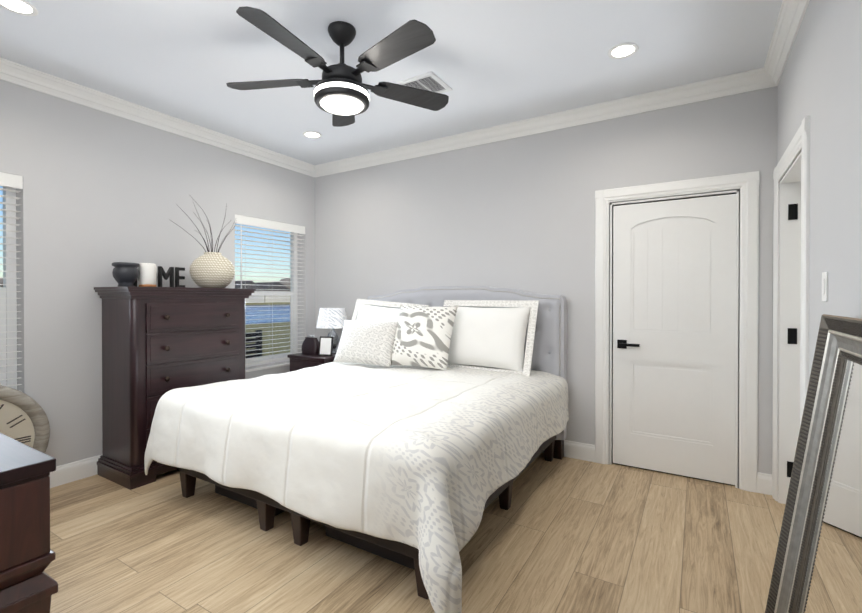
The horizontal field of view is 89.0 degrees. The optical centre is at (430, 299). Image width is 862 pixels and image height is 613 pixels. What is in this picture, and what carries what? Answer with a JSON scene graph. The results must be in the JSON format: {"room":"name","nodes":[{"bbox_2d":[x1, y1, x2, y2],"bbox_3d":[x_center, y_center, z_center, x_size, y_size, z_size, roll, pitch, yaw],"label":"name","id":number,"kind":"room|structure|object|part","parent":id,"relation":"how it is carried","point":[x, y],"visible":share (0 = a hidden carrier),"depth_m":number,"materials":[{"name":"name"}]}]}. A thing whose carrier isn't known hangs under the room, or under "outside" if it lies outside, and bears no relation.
{"room":"bedroom","nodes":[
{"label":"bedroom","id":0,"kind":"room"},
{"bbox_2d":[0,385,49,452],"bbox_3d":[-2.690,0.874,2.512,0.198,0.791,0.800,0,0,31],"label":"clock","id":1,"kind":"object","parent":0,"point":[23,418],"visible":0.6,"depth_m":2.71,"materials":[{"name":"beige wood"}]},
{"bbox_2d":[0,79,314,465],"bbox_3d":[-2.405,-0.113,3.386,0.200,2.740,4.260,0,0,31],"label":"wall","id":2,"kind":"structure","parent":0,"point":[100,193],"depth_m":3.16,"materials":[{"name":"grey paint"}]},
{"bbox_2d":[0,186,16,389],"bbox_3d":[-2.926,-0.047,2.498,0.215,1.500,0.880,0,0,31],"label":"window","id":3,"kind":"structure","parent":2,"relation":"in","point":[10,304],"depth_m":2.87,"materials":[{"name":"plastic"}]},
{"bbox_2d":[0,172,22,391],"bbox_3d":[-2.889,-0.074,2.475,0.073,1.444,0.876,0,0,31],"label":"window blind","id":4,"kind":"object","parent":3,"relation":"attached to","point":[11,180],"visible":0.85,"depth_m":2.79,"materials":[{"name":"plastic"}]},
{"bbox_2d":[49,454,102,487],"bbox_3d":[-2.305,1.192,3.351,0.016,0.130,3.830,0,0,31],"label":"baseboard","id":5,"kind":"structure","parent":2,"relation":"attached to","point":[71,472],"depth_m":3.05,"materials":[{"name":"white wood"}]},
{"bbox_2d":[0,57,315,175],"bbox_3d":[-2.283,-1.430,3.309,0.080,0.105,3.690,0,0,31],"label":"crown molding","id":6,"kind":"structure","parent":2,"relation":"attached to","point":[12,72],"depth_m":3.35,"materials":[{"name":"white wood"}]},
{"bbox_2d":[235,225,297,371],"bbox_3d":[-1.685,-0.061,4.534,0.215,1.500,0.870,0,0,31],"label":"window","id":7,"kind":"structure","parent":2,"relation":"in","point":[292,291],"depth_m":4.80,"materials":[{"name":"plastic"}]},
{"bbox_2d":[235,214,304,365],"bbox_3d":[-1.648,-0.087,4.511,0.073,1.444,0.866,0,0,31],"label":"window blind","id":8,"kind":"object","parent":7,"relation":"attached to","point":[261,223],"visible":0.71,"depth_m":4.48,"materials":[{"name":"plastic"}]},
{"bbox_2d":[0,0,782,164],"bbox_3d":[-0.549,-1.526,2.246,4.546,0.100,4.260,0,0,31],"label":"ceiling","id":9,"kind":"structure","parent":0,"point":[491,63],"depth_m":2.65,"materials":[{"name":"paint"}]},
{"bbox_2d":[0,0,37,15],"bbox_3d":[-2.074,-1.472,2.192,0.168,0.007,0.168,0,0,31],"label":"recessed light","id":10,"kind":"object","parent":9,"relation":"in","point":[24,8],"visible":1,"depth_m":2.21,"materials":[{"name":"white plastic"}]},
{"bbox_2d":[303,131,321,138],"bbox_3d":[-1.065,-1.483,3.942,0.168,0.007,0.168,0,0,31],"label":"recessed light","id":11,"kind":"object","parent":9,"relation":"in","point":[312,134],"visible":1,"depth_m":3.93,"materials":[{"name":"white plastic"}]},
{"bbox_2d":[226,6,448,126],"bbox_3d":[-0.490,-1.256,2.355,1.263,0.442,1.244,0,0,31],"label":"fan","id":12,"kind":"object","parent":9,"relation":"hanging from","point":[341,94],"visible":1,"depth_m":2.29,"materials":[{"name":"black metal"}]},
{"bbox_2d":[396,71,451,92],"bbox_3d":[-0.043,-1.474,3.027,0.280,0.013,0.280,0,0,31],"label":"ceiling vent","id":13,"kind":"object","parent":9,"relation":"in","point":[431,81],"visible":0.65,"depth_m":2.98,"materials":[{"name":"white metal"}]},
{"bbox_2d":[608,43,638,58],"bbox_3d":[1.138,-1.475,2.600,0.168,0.007,0.168,0,0,31],"label":"recessed light","id":14,"kind":"object","parent":9,"relation":"in","point":[621,51],"visible":1,"depth_m":2.59,"materials":[{"name":"white plastic"}]},
{"bbox_2d":[44,453,785,612],"bbox_3d":[-0.549,1.314,2.264,4.546,0.100,4.260,0,0,31],"label":"floor","id":15,"kind":"structure","parent":0,"point":[567,535],"depth_m":2.19,"materials":[{"name":"brown wood"}]},
{"bbox_2d":[0,433,57,612],"bbox_3d":[-2.030,0.887,1.442,1.476,0.765,0.806,0,0,31],"label":"dresser","id":16,"kind":"object","parent":15,"relation":"on","point":[28,584],"visible":1,"depth_m":1.35,"materials":[{"name":"brown wood"}]},
{"bbox_2d":[94,286,255,489],"bbox_3d":[-1.944,0.582,3.426,0.501,1.350,0.976,0,0,31],"label":"dresser","id":17,"kind":"object","parent":15,"relation":"on","point":[158,343],"visible":0.71,"depth_m":3.10,"materials":[{"name":"brown wood"}]},
{"bbox_2d":[112,262,139,286],"bbox_3d":[-2.151,-0.177,3.092,0.164,0.168,0.164,0,0,31],"label":"pot","id":18,"kind":"object","parent":17,"relation":"on","point":[125,273],"visible":0.92,"depth_m":3.04,"materials":[{"name":"black ceramic"}]},
{"bbox_2d":[138,263,156,286],"bbox_3d":[-2.076,-0.181,3.214,0.112,0.175,0.112,0,0,31],"label":"candle","id":19,"kind":"object","parent":17,"relation":"on","point":[147,274],"visible":0.85,"depth_m":3.17,"materials":[{"name":"white wax"}]},
{"bbox_2d":[133,266,184,286],"bbox_3d":[-2.122,-0.177,3.369,0.033,0.171,0.454,0,0,31],"label":"home sign","id":20,"kind":"object","parent":17,"relation":"on","point":[169,273],"visible":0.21,"depth_m":3.46,"materials":[{"name":"black metal"}]},
{"bbox_2d":[169,198,235,287],"bbox_3d":[-1.825,-0.465,3.626,0.340,0.736,0.636,0,0,31],"label":"woven vase","id":21,"kind":"object","parent":17,"relation":"on","point":[212,269],"visible":1,"depth_m":3.54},
{"bbox_2d":[287,353,335,371],"bbox_3d":[-1.100,0.900,4.497,0.510,0.700,0.495,0,0,31],"label":"nightstand","id":22,"kind":"object","parent":15,"relation":"on","point":[298,361],"visible":0.12,"depth_m":4.30,"materials":[{"name":"brown wood"}]},
{"bbox_2d":[301,335,318,354],"bbox_3d":[-1.216,0.450,4.457,0.223,0.196,0.103,0,0,31],"label":"vase","id":23,"kind":"object","parent":22,"relation":"on","point":[310,344],"visible":0.94,"depth_m":4.41,"materials":[{"name":"ceramic"}]},
{"bbox_2d":[318,336,333,355],"bbox_3d":[-1.036,0.456,4.330,0.140,0.191,0.049,0,0,11],"label":"picture frame","id":24,"kind":"object","parent":22,"relation":"on","point":[325,346],"visible":1,"depth_m":4.32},
{"bbox_2d":[316,308,346,353],"bbox_3d":[-1.013,0.316,4.520,0.330,0.465,0.330,0,0,31],"label":"table lamp","id":25,"kind":"object","parent":22,"relation":"on","point":[332,319],"visible":0.71,"depth_m":4.40,"materials":[{"name":"white fabric"}]},
{"bbox_2d":[144,286,568,612],"bbox_3d":[-0.312,0.570,3.037,2.275,1.378,2.262,0,0,31],"label":"bed","id":26,"kind":"object","parent":15,"relation":"on","point":[420,430],"visible":1,"depth_m":2.38,"materials":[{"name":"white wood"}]},
{"bbox_3d":[0.209,0.564,3.971,1.980,1.378,0.123,0,0,31],"label":"headboard","id":27,"kind":"part","parent":26,"relation":"part of","materials":[{"name":"fabric"}]},
{"bbox_2d":[765,314,861,612],"bbox_3d":[0.812,0.668,0.757,0.242,1.233,1.720,0,0,31],"label":"floor mirror","id":28,"kind":"object","parent":15,"relation":"on","point":[817,568],"visible":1,"depth_m":1.32,"materials":[{"name":"silver glass"}]},
{"bbox_2d":[315,86,777,487],"bbox_3d":[0.512,-0.117,3.997,4.146,2.740,0.220,0,0,31],"label":"wall","id":29,"kind":"structure","parent":0,"point":[516,213],"depth_m":3.62,"materials":[{"name":"grey paint"}]},
{"bbox_2d":[312,68,777,176],"bbox_3d":[0.434,-1.434,3.861,4.146,0.105,0.080,0,0,31],"label":"crown molding","id":30,"kind":"structure","parent":29,"relation":"attached to","point":[747,81],"depth_m":3.46,"materials":[{"name":"white wood"}]},
{"bbox_2d":[542,440,594,461],"bbox_3d":[-0.009,1.187,4.185,3.010,0.130,0.016,0,0,31],"label":"baseboard","id":31,"kind":"structure","parent":29,"relation":"attached to","point":[576,450],"depth_m":3.46,"materials":[{"name":"white wood"}]},
{"bbox_2d":[595,171,758,492],"bbox_3d":[1.749,0.207,3.206,1.019,2.101,0.248,0,0,31],"label":"door","id":32,"kind":"structure","parent":29,"relation":"attached to","point":[674,271],"depth_m":3.12,"materials":[{"name":"white wood"}]},
{"bbox_2d":[777,0,861,431],"bbox_3d":[1.306,-0.099,1.125,0.200,2.740,4.260,0,0,31],"label":"wall","id":33,"kind":"structure","parent":0,"point":[820,83],"depth_m":1.68,"materials":[{"name":"grey paint"}]},
{"bbox_2d":[760,0,809,87],"bbox_3d":[1.189,-1.416,1.193,0.080,0.105,3.690,0,0,31],"label":"crown molding","id":34,"kind":"structure","parent":33,"relation":"attached to","point":[786,29],"depth_m":2.39,"materials":[{"name":"white wood"}]},
{"bbox_2d":[772,116,809,503],"bbox_3d":[2.055,0.213,2.357,0.241,2.101,0.974,0,0,31],"label":"door frame","id":35,"kind":"structure","parent":33,"relation":"attached to","point":[791,243],"depth_m":2.69,"materials":[{"name":"white wood"}]},
{"bbox_2d":[822,272,827,301],"bbox_3d":[1.555,-0.052,1.735,0.010,0.116,0.072,0,0,31],"label":"switch plate","id":36,"kind":"object","parent":33,"relation":"attached to","point":[824,286],"visible":0.94,"depth_m":1.71,"materials":[{"name":"white plastic"}]},
{"label":"outside","id":37,"kind":"structure","parent":0,"visible":0},
{"bbox_2d":[246,322,289,355],"bbox_3d":[-96.815,1.167,98.311,259.780,0.150,460.000,0,0,31],"label":"ground","id":38,"kind":"structure","parent":37,"point":[269,325],"depth_m":19.30,"materials":[{"name":"green plant"}]},
{"bbox_2d":[0,278,289,304],"bbox_3d":[-70.248,-2.394,82.100,42.000,7.183,460.000,0,0,31],"label":"shore","id":39,"kind":"structure","parent":38,"relation":"on","point":[278,301],"depth_m":101.13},
{"bbox_2d":[246,330,261,357],"bbox_3d":[-2.247,1.018,4.831,0.475,1.360,0.550,0,0,31],"label":"outdoor chair","id":40,"kind":"object","parent":38,"relation":"on","point":[257,342],"depth_m":4.87,"materials":[{"name":"black"}]},
{"bbox_2d":[245,304,289,323],"bbox_3d":[-27.977,1.339,56.368,57.000,0.050,460.000,0,0,31],"label":"water","id":41,"kind":"structure","parent":38,"relation":"on","point":[281,315],"depth_m":45.17,"materials":[{"name":"blue liquid"}]}
]}

